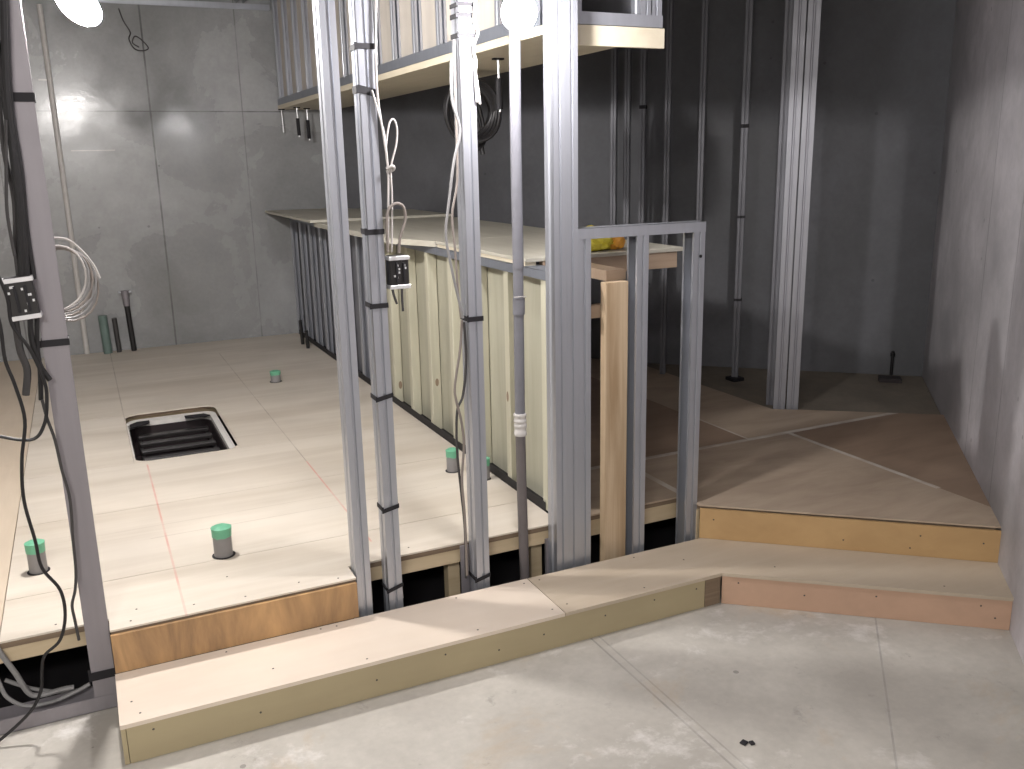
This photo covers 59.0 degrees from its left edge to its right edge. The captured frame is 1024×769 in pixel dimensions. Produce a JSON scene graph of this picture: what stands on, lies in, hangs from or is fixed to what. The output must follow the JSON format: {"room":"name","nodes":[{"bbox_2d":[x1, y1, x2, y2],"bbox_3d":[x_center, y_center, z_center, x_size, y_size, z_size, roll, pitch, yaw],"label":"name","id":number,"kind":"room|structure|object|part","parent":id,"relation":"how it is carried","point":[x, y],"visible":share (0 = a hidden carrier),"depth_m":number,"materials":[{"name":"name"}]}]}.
{"room":"construction site","nodes":[
{"label":"construction site","id":0,"kind":"room"},
{"bbox_2d":[0,0,334,361],"bbox_3d":[-3.433,-1.256,6.207,4.420,2.880,0.180,-8,15,-24],"label":"wall","id":1,"kind":"structure","parent":0,"point":[174,217],"depth_m":6.52,"materials":[{"name":"concrete"}]},
{"bbox_2d":[36,4,89,353],"bbox_3d":[-3.080,-1.358,6.228,0.038,2.346,0.036,-8,15,-24],"label":"conduit","id":2,"kind":"object","parent":1,"relation":"attached to","point":[39,6],"visible":0.94,"depth_m":6.18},
{"bbox_2d":[71,150,114,150],"bbox_3d":[-2.902,-1.622,6.271,0.280,0.007,0.006,-8,15,-24],"label":"wall strip","id":3,"kind":"object","parent":1,"relation":"attached to","point":[71,150],"visible":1,"depth_m":6.27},
{"bbox_2d":[118,8,148,50],"bbox_3d":[-2.591,-2.428,6.195,0.169,0.276,0.045,-5,15,-17],"label":"wire","id":4,"kind":"object","parent":1,"relation":"attached to","point":[118,8],"visible":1,"depth_m":6.20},
{"bbox_2d":[96,0,269,10],"bbox_3d":[-3.491,-2.492,5.753,3.840,0.035,0.040,-8,15,-24],"label":"channel","id":5,"kind":"object","parent":1,"relation":"attached to","point":[182,3],"visible":1,"depth_m":6.32,"materials":[{"name":"metal"}]},
{"bbox_2d":[341,64,544,263],"bbox_3d":[-0.467,-1.390,6.498,2.209,2.880,0.180,8,17,34],"label":"wall","id":6,"kind":"structure","parent":0,"point":[423,158],"depth_m":6.32,"materials":[{"name":"paint"}]},
{"bbox_2d":[0,519,1023,768],"bbox_3d":[-0.089,0.977,2.751,7.069,0.120,9.700,-8,15,-24],"label":"floor","id":7,"kind":"structure","parent":0,"point":[811,690],"depth_m":2.60,"materials":[{"name":"concrete"}]},
{"bbox_2d":[0,319,66,741],"bbox_3d":[-1.356,0.397,2.392,0.264,1.239,0.009,-8,15,-24],"label":"cable","id":8,"kind":"object","parent":7,"relation":"on","point":[2,342],"visible":1,"depth_m":2.42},
{"bbox_2d":[0,686,117,734],"bbox_3d":[-1.337,0.946,2.638,4.530,0.044,0.071,-8,15,-24],"label":"floor track","id":9,"kind":"object","parent":7,"relation":"on","point":[84,702],"visible":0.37,"depth_m":2.63,"materials":[{"name":"grey metal"}]},
{"bbox_2d":[4,678,77,693],"bbox_3d":[-1.378,0.883,2.656,0.190,0.098,0.012,-8,15,-24],"label":"cable","id":10,"kind":"object","parent":9,"relation":"on","point":[9,681],"visible":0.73,"depth_m":2.64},
{"bbox_2d":[9,0,116,697],"bbox_3d":[-1.212,-0.389,2.416,0.186,2.733,0.136,-8,15,-24],"label":"stud","id":11,"kind":"object","parent":9,"relation":"on","point":[55,341],"depth_m":2.44,"materials":[{"name":"silver metal"}]},
{"bbox_2d":[2,274,41,321],"bbox_3d":[-1.260,-0.223,2.327,0.080,0.116,0.051,-8,15,-24],"label":"junction box","id":12,"kind":"object","parent":11,"relation":"attached to","point":[21,290],"visible":0.95,"depth_m":2.31,"materials":[{"name":"black plastic"}]},
{"bbox_2d":[0,96,17,275],"bbox_3d":[-1.264,-0.508,2.272,0.030,0.488,0.012,-8,15,-24],"label":"cable","id":13,"kind":"object","parent":12,"relation":"attached to","point":[1,109],"visible":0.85,"depth_m":2.27,"materials":[{"name":"black rubber"}]},
{"bbox_2d":[4,120,16,255],"bbox_3d":[-1.251,-0.487,2.255,0.036,0.332,0.008,-8,15,-24],"label":"cable","id":14,"kind":"object","parent":12,"relation":"attached to","point":[5,121],"visible":1,"depth_m":2.25,"materials":[{"name":"black rubber"}]},
{"bbox_2d":[0,0,24,275],"bbox_3d":[-1.237,-0.608,2.244,0.070,0.693,0.018,-8,15,-24],"label":"cable","id":15,"kind":"object","parent":12,"relation":"attached to","point":[4,38],"visible":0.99,"depth_m":2.23,"materials":[{"name":"black rubber"}]},
{"bbox_2d":[0,47,29,274],"bbox_3d":[-1.244,-0.551,2.254,0.029,0.578,0.016,-8,15,-24],"label":"cable","id":16,"kind":"object","parent":12,"relation":"attached to","point":[20,187],"visible":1,"depth_m":2.27,"materials":[{"name":"black rubber"}]},
{"bbox_2d":[13,321,30,395],"bbox_3d":[-1.273,-0.076,2.353,0.030,0.217,0.018,-8,15,-24],"label":"cable","id":17,"kind":"object","parent":12,"relation":"hanging from","point":[21,354],"visible":0.94,"depth_m":2.35,"materials":[{"name":"black rubber"}]},
{"bbox_2d":[0,277,48,441],"bbox_3d":[-1.292,-0.078,2.321,0.158,0.476,0.009,-8,15,-24],"label":"cable","id":18,"kind":"object","parent":12,"relation":"attached to","point":[3,287],"visible":1,"depth_m":2.35,"materials":[{"name":"black plastic"}]},
{"bbox_2d":[34,318,43,400],"bbox_3d":[-1.244,-0.071,2.380,0.032,0.230,0.012,-8,15,-24],"label":"cable","id":19,"kind":"object","parent":12,"relation":"hanging from","point":[36,321],"visible":0.78,"depth_m":2.37,"materials":[{"name":"black rubber"}]},
{"bbox_2d":[27,319,51,381],"bbox_3d":[-1.237,-0.095,2.366,0.041,0.182,0.014,-8,15,-24],"label":"cable","id":20,"kind":"object","parent":12,"relation":"attached to","point":[30,325],"visible":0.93,"depth_m":2.35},
{"bbox_2d":[8,0,36,278],"bbox_3d":[-1.234,-0.614,2.267,0.048,0.699,0.016,-8,15,-24],"label":"cable","id":21,"kind":"object","parent":11,"relation":"attached to","point":[31,260],"visible":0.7,"depth_m":2.27,"materials":[{"name":"black rubber"}]},
{"bbox_2d":[0,680,90,707],"bbox_3d":[-1.354,0.862,2.617,0.240,0.147,0.012,-8,15,-24],"label":"cable","id":22,"kind":"object","parent":11,"relation":"attached to","point":[6,696],"visible":0.94,"depth_m":2.62,"materials":[{"name":"grey rubber"}]},
{"bbox_2d":[41,400,80,640],"bbox_3d":[-1.224,0.381,2.487,0.042,0.706,0.008,-8,15,-24],"label":"cable","id":23,"kind":"object","parent":11,"relation":"attached to","point":[42,401],"visible":0.98,"depth_m":2.49,"materials":[{"name":"black rubber"}]},
{"bbox_3d":[-1.227,-0.287,2.479,0.186,0.241,0.056,-8,15,-24],"label":"wire coil","id":24,"kind":"part","parent":11,"relation":"part of","materials":[{"name":"white plastic"}]},
{"bbox_2d":[312,0,372,618],"bbox_3d":[-0.518,-0.473,2.698,0.047,2.733,0.066,-8,15,-24],"label":"stud","id":25,"kind":"object","parent":9,"relation":"on","point":[324,15],"visible":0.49,"depth_m":2.72,"materials":[{"name":"silver metal"}]},
{"bbox_2d":[348,0,402,611],"bbox_3d":[-0.427,-0.485,2.740,0.062,2.733,0.072,-8,15,-24],"label":"stud","id":26,"kind":"object","parent":9,"relation":"on","point":[362,47],"visible":0.93,"depth_m":2.77,"materials":[{"name":"silver metal"}]},
{"bbox_2d":[375,0,388,232],"bbox_3d":[-0.380,-0.759,2.650,0.027,0.737,0.007,-8,15,-24],"label":"cable","id":27,"kind":"object","parent":26,"relation":"attached to","point":[376,76],"visible":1,"depth_m":2.63,"materials":[{"name":"white plastic"}]},
{"bbox_2d":[371,90,397,251],"bbox_3d":[-0.369,-0.629,2.686,0.076,0.469,0.006,-8,15,-24],"label":"cable","id":28,"kind":"object","parent":26,"relation":"attached to","point":[375,102],"visible":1,"depth_m":2.68,"materials":[{"name":"white plastic"}]},
{"bbox_2d":[386,164,394,172],"bbox_3d":[-0.360,-0.639,2.684,0.029,0.026,0.025,-3,14,-5],"label":"knot","id":29,"kind":"object","parent":28,"relation":"attached to","point":[392,166],"visible":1,"depth_m":2.67,"materials":[{"name":"white plastic"}]},
{"bbox_2d":[385,254,410,289],"bbox_3d":[-0.351,-0.346,2.782,0.066,0.102,0.051,-8,15,-24],"label":"junction box","id":30,"kind":"object","parent":26,"relation":"attached to","point":[397,266],"visible":0.97,"depth_m":2.76,"materials":[{"name":"black plastic"}]},
{"bbox_2d":[391,290,397,303],"bbox_3d":[-0.360,-0.271,2.776,0.021,0.052,0.008,-8,15,-24],"label":"cable","id":31,"kind":"object","parent":30,"relation":"attached to","point":[393,292],"visible":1,"depth_m":2.77,"materials":[{"name":"black plastic"}]},
{"bbox_2d":[385,202,406,252],"bbox_3d":[-0.347,-0.470,2.717,0.069,0.153,0.009,-8,15,-24],"label":"cable","id":32,"kind":"object","parent":30,"relation":"attached to","point":[394,203],"visible":1,"depth_m":2.71,"materials":[{"name":"white plastic"}]},
{"bbox_2d":[401,289,403,310],"bbox_3d":[-0.338,-0.262,2.788,0.008,0.072,0.008,11,19,41],"label":"cable","id":33,"kind":"object","parent":30,"relation":"attached to","point":[402,302],"visible":1,"depth_m":2.79,"materials":[{"name":"black plastic"}]},
{"bbox_2d":[449,0,490,593],"bbox_3d":[-0.152,-0.523,2.869,0.081,2.733,0.079,-8,15,-24],"label":"stud","id":34,"kind":"object","parent":9,"relation":"on","point":[462,27],"depth_m":2.91,"materials":[{"name":"silver metal"}]},
{"bbox_2d":[444,60,463,317],"bbox_3d":[-0.181,-0.588,2.788,0.068,0.780,0.009,-8,15,-24],"label":"cable","id":35,"kind":"object","parent":34,"relation":"attached to","point":[451,86],"visible":1,"depth_m":2.78,"materials":[{"name":"white plastic"}]},
{"bbox_2d":[451,40,461,317],"bbox_3d":[-0.178,-0.623,2.815,0.035,0.845,0.008,-8,15,-24],"label":"cable","id":36,"kind":"object","parent":34,"relation":"attached to","point":[454,52],"visible":0.85,"depth_m":2.81,"materials":[{"name":"white plastic"}]},
{"bbox_2d":[453,320,467,575],"bbox_3d":[-0.167,0.225,3.000,0.043,0.886,0.009,-8,15,-24],"label":"cable","id":37,"kind":"object","parent":34,"relation":"attached to","point":[461,322],"visible":1,"depth_m":2.99,"materials":[{"name":"grey plastic"}]},
{"bbox_2d":[455,322,466,577],"bbox_3d":[-0.163,0.234,3.027,0.053,0.895,0.009,-8,15,-24],"label":"cable","id":38,"kind":"object","parent":34,"relation":"attached to","point":[464,326],"visible":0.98,"depth_m":2.99,"materials":[{"name":"grey plastic"}]},
{"bbox_3d":[-0.166,0.652,3.183,0.031,0.186,0.007,-8,15,-24],"label":"metal bracket","id":39,"kind":"part","parent":34,"relation":"part of","materials":[{"name":"grey metal"}]},
{"bbox_2d":[472,0,478,101],"bbox_3d":[-0.109,-1.016,2.720,0.026,0.319,0.009,-8,15,-24],"label":"cable","id":40,"kind":"object","parent":34,"relation":"attached to","point":[474,3],"visible":1,"depth_m":2.72,"materials":[{"name":"white plastic"}]},
{"bbox_2d":[471,40,480,103],"bbox_3d":[-0.110,-0.948,2.748,0.029,0.185,0.007,-8,15,-24],"label":"cable","id":41,"kind":"object","parent":34,"relation":"attached to","point":[479,99],"visible":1,"depth_m":2.75,"materials":[{"name":"white plastic"}]},
{"bbox_2d":[508,28,529,579],"bbox_3d":[0.017,-0.493,2.974,0.051,2.580,0.049,7,16,28],"label":"conduit pipe","id":42,"kind":"object","parent":9,"relation":"on","point":[520,424],"visible":0.96,"depth_m":3.01,"materials":[{"name":"grey plastic"}]},
{"bbox_2d":[543,0,567,573],"bbox_3d":[0.138,-0.563,3.006,0.053,2.733,0.083,-8,15,-24],"label":"stud","id":43,"kind":"object","parent":9,"relation":"on","point":[554,66],"depth_m":3.03,"materials":[{"name":"silver metal"}]},
{"bbox_3d":[0.147,0.659,3.342,0.050,0.198,0.014,-8,15,-24],"label":"metal bracket","id":44,"kind":"part","parent":43,"relation":"part of","materials":[{"name":"grey metal"}]},
{"bbox_2d":[437,244,676,560],"bbox_3d":[-0.422,-0.304,5.236,0.674,1.178,4.310,-8,15,-24],"label":"support","id":45,"kind":"object","parent":9,"relation":"on","point":[612,309],"visible":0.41,"depth_m":3.28,"materials":[{"name":"brown wood"}]},
{"bbox_2d":[289,218,547,510],"bbox_3d":[-0.739,-0.400,5.153,0.078,0.912,4.337,-8,15,-24],"label":"wall","id":46,"kind":"structure","parent":45,"relation":"attached to","point":[424,337],"depth_m":4.33,"materials":[{"name":"beige wood"}]},
{"bbox_3d":[-1.188,-0.633,6.127,0.012,0.908,2.048,-8,15,-24],"label":"backing panel","id":47,"kind":"part","parent":46,"relation":"part of","materials":[{"name":"metal"}]},
{"bbox_3d":[-0.290,-0.195,4.288,0.012,0.908,2.135,-8,15,-24],"label":"backing panel","id":48,"kind":"part","parent":46,"relation":"part of","materials":[{"name":"brown wood"}]},
{"bbox_2d":[314,216,544,246],"bbox_3d":[-0.456,-0.867,5.051,0.890,0.027,1.770,-8,15,-24],"label":"board","id":49,"kind":"object","parent":45,"relation":"on","point":[425,231],"visible":0.53,"depth_m":4.79,"materials":[{"name":"brown wood"}]},
{"bbox_2d":[265,208,450,222],"bbox_3d":[-1.133,-1.208,6.386,0.930,0.015,1.460,-8,15,-24],"label":"board","id":50,"kind":"object","parent":49,"relation":"on","point":[320,214],"visible":0.65,"depth_m":6.11,"materials":[{"name":"brown wood"}]},
{"bbox_2d":[436,235,682,261],"bbox_3d":[0.175,-0.596,3.884,0.718,0.014,0.925,-8,15,-24],"label":"board","id":51,"kind":"object","parent":45,"relation":"on","point":[533,245],"visible":0.48,"depth_m":3.67,"materials":[{"name":"brown wood"}]},
{"bbox_2d":[586,225,624,251],"bbox_3d":[0.309,-0.577,3.555,0.290,0.099,0.156,-8,15,-24],"label":"plastic bag","id":52,"kind":"object","parent":51,"relation":"on","point":[599,244],"visible":0.31,"depth_m":3.52,"materials":[{"name":"yellow plastic"}]},
{"bbox_3d":[0.371,0.185,3.309,0.092,1.126,0.038,-8,15,-24],"label":"post","id":53,"kind":"part","parent":45,"relation":"part of","materials":[{"name":"brown wood"}]},
{"bbox_2d":[565,0,578,568],"bbox_3d":[0.185,-0.568,3.019,0.044,2.733,0.066,-8,15,-24],"label":"stud","id":54,"kind":"object","parent":9,"relation":"on","point":[571,6],"visible":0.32,"depth_m":3.03,"materials":[{"name":"silver metal"}]},
{"bbox_2d":[578,220,705,565],"bbox_3d":[0.455,0.062,3.300,0.522,1.275,0.072,-8,15,-24],"label":"frame","id":55,"kind":"object","parent":9,"relation":"on","point":[693,260],"visible":0.7,"depth_m":3.28,"materials":[{"name":"metal"}]},
{"bbox_2d":[0,377,699,707],"bbox_3d":[-1.846,0.445,4.782,5.500,0.003,4.200,-8,15,-24],"label":"underfloor void","id":56,"kind":"object","parent":7,"relation":"on","point":[71,666],"visible":0.02,"depth_m":3.32,"materials":[{"name":"black rubber"}]},
{"bbox_2d":[0,333,547,673],"bbox_3d":[-2.547,0.425,4.393,4.018,0.250,4.463,-8,15,-24],"label":"deck","id":57,"kind":"object","parent":56,"relation":"on","point":[281,494],"visible":0.91,"depth_m":3.52,"materials":[{"name":"brown wood"}]},
{"bbox_2d":[0,647,73,697],"bbox_3d":[-1.389,0.796,2.607,0.203,0.248,0.016,-8,15,-24],"label":"conduit","id":58,"kind":"object","parent":57,"relation":"on","point":[4,658],"visible":0.95,"depth_m":2.61,"materials":[{"name":"grey plastic"}]},
{"bbox_2d":[24,538,49,575],"bbox_3d":[-1.575,0.567,2.997,0.070,0.110,0.070,-8,15,-24],"label":"pipe stub","id":59,"kind":"object","parent":57,"relation":"on","point":[34,569],"visible":0.8,"depth_m":2.98,"materials":[{"name":"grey plastic"}]},
{"bbox_2d":[98,315,112,353],"bbox_3d":[-2.917,-0.359,6.491,0.068,0.276,0.060,-8,15,-24],"label":"pipe","id":60,"kind":"object","parent":57,"relation":"on","point":[103,322],"visible":1,"depth_m":6.47,"materials":[{"name":"green plastic"}]},
{"bbox_2d":[112,318,121,351],"bbox_3d":[-2.849,-0.356,6.525,0.042,0.250,0.034,-8,15,-24],"label":"pipe","id":61,"kind":"object","parent":57,"relation":"on","point":[114,320],"visible":1,"depth_m":6.51,"materials":[{"name":"black plastic"}]},
{"bbox_2d":[118,290,136,350],"bbox_3d":[-2.771,-0.459,6.538,0.085,0.440,0.054,-8,15,-24],"label":"pipe","id":62,"kind":"object","parent":57,"relation":"on","point":[125,293],"visible":1,"depth_m":6.52,"materials":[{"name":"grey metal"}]},
{"bbox_2d":[124,404,240,462],"bbox_3d":[-1.686,0.341,4.607,0.468,0.223,0.896,-8,15,-24],"label":"floor hatch","id":63,"kind":"object","parent":57,"relation":"in","point":[183,437],"visible":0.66,"depth_m":4.82,"materials":[{"name":"white plastic"}]},
{"bbox_2d":[137,426,219,460],"bbox_3d":[-1.678,0.324,4.567,0.355,0.035,0.710,-8,15,-24],"label":"grille","id":64,"kind":"object","parent":63,"relation":"attached to","point":[211,432],"depth_m":4.63,"materials":[{"name":"black metal"}]},
{"bbox_2d":[210,523,235,559],"bbox_3d":[-0.990,0.531,3.092,0.078,0.110,0.078,-8,15,-24],"label":"pipe stub","id":65,"kind":"object","parent":57,"relation":"on","point":[221,533],"visible":1,"depth_m":3.07,"materials":[{"name":"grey plastic"}]},
{"bbox_2d":[270,370,281,382],"bbox_3d":[-1.454,-0.053,5.560,0.075,0.072,0.075,-8,15,-24],"label":"pipe stub","id":66,"kind":"object","parent":57,"relation":"on","point":[275,376],"visible":1,"depth_m":5.54,"materials":[{"name":"green plastic"}]},
{"bbox_2d":[299,320,303,343],"bbox_3d":[-1.554,-0.386,6.684,0.031,0.181,0.026,-8,15,-24],"label":"pipe stub","id":67,"kind":"object","parent":57,"relation":"on","point":[300,321],"visible":1,"depth_m":6.67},
{"bbox_2d":[304,330,309,348],"bbox_3d":[-1.481,-0.326,6.540,0.031,0.131,0.026,-8,15,-24],"label":"pipe stub","id":68,"kind":"object","parent":57,"relation":"on","point":[305,331],"visible":1,"depth_m":6.53,"materials":[{"name":"black plastic"}]},
{"bbox_2d":[445,447,458,472],"bbox_3d":[-0.256,0.322,3.890,0.065,0.102,0.065,-8,15,-24],"label":"pipe stub","id":69,"kind":"object","parent":57,"relation":"on","point":[451,460],"visible":0.84,"depth_m":3.87,"materials":[{"name":"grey plastic"}]},
{"bbox_3d":[-0.217,0.695,3.272,0.045,0.174,0.045,-8,15,-24],"label":"support post","id":70,"kind":"part","parent":57,"relation":"part of","materials":[{"name":"beige wood"}]},
{"bbox_2d":[486,456,490,480],"bbox_3d":[-0.113,0.348,3.784,0.050,0.097,0.050,-8,15,-24],"label":"pipe stub","id":71,"kind":"object","parent":57,"relation":"on","point":[487,458],"visible":0.37,"depth_m":3.77,"materials":[{"name":"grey plastic"}]},
{"bbox_3d":[0.083,0.654,3.409,0.045,0.174,0.045,-8,15,-24],"label":"support post","id":72,"kind":"part","parent":57,"relation":"part of","materials":[{"name":"beige wood"}]},
{"bbox_2d":[115,538,1013,764],"bbox_3d":[0.267,0.773,3.042,2.955,0.120,0.722,-4,14,-12],"label":"step","id":73,"kind":"structure","parent":7,"relation":"on","point":[168,707],"depth_m":2.95,"materials":[{"name":"brown wood"}]},
{"bbox_3d":[-1.088,0.935,2.528,0.012,0.106,0.276,-8,15,-24],"label":"panel","id":74,"kind":"part","parent":73,"relation":"part of","materials":[{"name":"beige wood"}]},
{"bbox_2d":[740,739,747,745],"bbox_3d":[0.629,0.971,2.454,0.018,0.006,0.020,11,18,40],"label":"debris","id":75,"kind":"object","parent":7,"relation":"on","point":[743,742],"visible":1,"depth_m":2.45,"materials":[{"name":"black"}]},
{"bbox_2d":[491,359,1000,562],"bbox_3d":[0.528,0.110,5.410,2.297,0.252,5.092,-8,15,-24],"label":"deck","id":76,"kind":"object","parent":7,"relation":"on","point":[877,482],"visible":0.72,"depth_m":3.73,"materials":[{"name":"brown wood"}]},
{"bbox_2d":[610,47,617,280],"bbox_3d":[0.604,-1.289,5.367,0.031,2.482,0.046,3,15,17],"label":"stud","id":77,"kind":"object","parent":76,"relation":"on","point":[614,51],"visible":0.49,"depth_m":5.31,"materials":[{"name":"metal"}]},
{"bbox_2d":[623,48,631,280],"bbox_3d":[0.680,-1.285,5.343,0.031,2.482,0.046,3,15,17],"label":"stud","id":78,"kind":"object","parent":76,"relation":"on","point":[628,51],"visible":0.49,"depth_m":5.29,"materials":[{"name":"metal"}]},
{"bbox_2d":[623,95,631,198],"bbox_3d":[0.682,-1.350,5.371,0.046,0.700,0.020,4,15,20],"label":"conduit","id":79,"kind":"object","parent":78,"relation":"attached to","point":[631,95],"visible":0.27,"depth_m":5.39,"materials":[{"name":"grey metal"}]},
{"bbox_2d":[638,48,646,223],"bbox_3d":[0.765,-1.280,5.316,0.037,2.482,0.052,3,15,17],"label":"stud","id":80,"kind":"object","parent":76,"relation":"on","point":[643,56],"visible":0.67,"depth_m":5.26,"materials":[{"name":"metal"}]},
{"bbox_2d":[660,0,673,373],"bbox_3d":[0.903,-1.272,5.273,0.031,2.482,0.046,3,15,17],"label":"stud","id":81,"kind":"object","parent":76,"relation":"on","point":[670,3],"visible":1,"depth_m":5.25,"materials":[{"name":"metal"}]},
{"bbox_2d":[647,363,940,414],"bbox_3d":[1.471,0.136,5.261,1.763,0.237,1.000,3,15,17],"label":"floor panel","id":82,"kind":"object","parent":7,"relation":"on","point":[826,391],"visible":0.23,"depth_m":5.16,"materials":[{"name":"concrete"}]},
{"bbox_2d":[696,0,708,220],"bbox_3d":[1.089,-1.255,5.217,0.031,2.496,0.046,3,15,17],"label":"stud","id":83,"kind":"object","parent":82,"relation":"on","point":[705,3],"visible":0.49,"depth_m":5.12,"materials":[{"name":"metal"}]},
{"bbox_2d":[725,0,753,381],"bbox_3d":[1.313,-1.239,5.134,0.082,2.496,0.088,-8,15,-24],"label":"pipe","id":84,"kind":"object","parent":82,"relation":"on","point":[734,377],"visible":1,"depth_m":5.16,"materials":[{"name":"metal"}]},
{"bbox_2d":[766,0,793,404],"bbox_3d":[1.369,-1.107,4.600,0.037,2.496,0.061,3,15,17],"label":"stud","id":85,"kind":"object","parent":82,"relation":"on","point":[789,6],"visible":0.95,"depth_m":4.61,"materials":[{"name":"silver metal"}]},
{"bbox_2d":[773,0,806,408],"bbox_3d":[1.401,-1.090,4.530,0.059,2.496,0.091,3,15,17],"label":"stud","id":86,"kind":"object","parent":82,"relation":"on","point":[800,6],"visible":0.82,"depth_m":4.53,"materials":[{"name":"silver metal"}]},
{"bbox_2d":[786,0,821,409],"bbox_3d":[1.464,-1.087,4.510,0.059,2.496,0.091,3,15,17],"label":"stud","id":87,"kind":"object","parent":82,"relation":"on","point":[814,6],"visible":0.91,"depth_m":4.51,"materials":[{"name":"silver metal"}]},
{"bbox_2d":[878,375,901,382],"bbox_3d":[2.226,-0.032,5.331,0.124,0.024,0.092,3,15,17],"label":"drain cover","id":88,"kind":"object","parent":82,"relation":"on","point":[881,378],"visible":1,"depth_m":5.30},
{"bbox_2d":[889,351,894,374],"bbox_3d":[2.292,-0.129,5.459,0.028,0.146,0.028,-8,15,-24],"label":"pipe","id":89,"kind":"object","parent":82,"relation":"on","point":[892,354],"visible":0.95,"depth_m":5.45,"materials":[{"name":"black plastic"}]},
{"bbox_2d":[578,0,956,375],"bbox_3d":[1.444,-1.200,5.574,2.152,2.880,0.180,3,15,17],"label":"wall","id":90,"kind":"structure","parent":0,"point":[883,74],"depth_m":5.41,"materials":[{"name":"paint"}]},
{"bbox_2d":[922,0,1023,663],"bbox_3d":[1.214,-0.093,1.143,0.180,2.880,8.661,3,15,17],"label":"wall","id":91,"kind":"structure","parent":0,"point":[973,372],"depth_m":3.74,"materials":[{"name":"concrete"}]},
{"bbox_3d":[-0.146,-1.798,2.060,7.069,0.120,9.700,-8,15,-24],"label":"ceiling","id":92,"kind":"structure","parent":0,"visible":0},
{"bbox_2d":[56,0,101,25],"bbox_3d":[-1.389,-1.446,2.732,0.205,0.679,0.100,-8,15,-24],"label":"work lamp","id":93,"kind":"object","parent":92,"relation":"hanging from","point":[83,12],"visible":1,"depth_m":2.79,"materials":[{"name":"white glass"}]},
{"bbox_2d":[270,0,664,109],"bbox_3d":[-0.616,-1.985,4.826,0.445,0.827,4.338,-8,15,-24],"label":"bulkhead","id":94,"kind":"object","parent":92,"relation":"hanging from","point":[414,42],"visible":0.7,"depth_m":4.08,"materials":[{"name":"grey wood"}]},
{"bbox_2d":[278,109,284,132],"bbox_3d":[-1.700,-1.950,6.694,0.044,0.167,0.024,-8,15,-24],"label":"hanger","id":95,"kind":"object","parent":94,"relation":"hanging from","point":[278,109],"visible":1,"depth_m":6.69,"materials":[{"name":"silver metal"}]},
{"bbox_2d":[293,107,300,136],"bbox_3d":[-1.542,-1.888,6.513,0.044,0.207,0.026,-8,15,-24],"label":"hanger","id":96,"kind":"object","parent":94,"relation":"hanging from","point":[297,118],"visible":1,"depth_m":6.51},
{"bbox_2d":[303,108,310,139],"bbox_3d":[-1.503,-1.915,6.662,0.044,0.227,0.026,-8,15,-24],"label":"hanger","id":97,"kind":"object","parent":94,"relation":"hanging from","point":[307,120],"visible":1,"depth_m":6.66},
{"bbox_3d":[-0.793,-1.979,4.775,0.010,0.712,4.258,-8,15,-24],"label":"lining panel","id":98,"kind":"part","parent":94,"relation":"part of","materials":[{"name":"beige wood"}]},
{"bbox_2d":[443,79,501,143],"bbox_3d":[-0.186,-1.252,4.157,0.313,0.300,0.159,-8,15,-24],"label":"cable coil","id":99,"kind":"object","parent":94,"relation":"hanging from","point":[493,120],"visible":0.62,"depth_m":4.14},
{"bbox_2d":[476,74,485,154],"bbox_3d":[-0.172,-1.251,4.187,0.102,0.366,0.054,-8,15,-24],"label":"cable","id":100,"kind":"object","parent":94,"relation":"hanging from","point":[481,145],"visible":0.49,"depth_m":4.21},
{"bbox_2d":[492,58,503,111],"bbox_3d":[-0.054,-1.206,3.647,0.044,0.207,0.026,-8,15,-24],"label":"hanger","id":101,"kind":"object","parent":94,"relation":"hanging from","point":[499,94],"visible":1,"depth_m":3.64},
{"bbox_3d":[-0.052,-1.203,3.648,0.013,0.200,0.009,-8,15,-24],"label":"rod","id":102,"kind":"part","parent":101,"relation":"part of","materials":[{"name":"silver metal"}]},
{"bbox_2d":[501,0,536,31],"bbox_3d":[-0.015,-1.348,2.528,0.099,0.707,0.282,-6,15,-18],"label":"work lamp","id":103,"kind":"object","parent":92,"relation":"hanging from","point":[517,15],"visible":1,"depth_m":2.48,"materials":[{"name":"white glass"}]}
]}

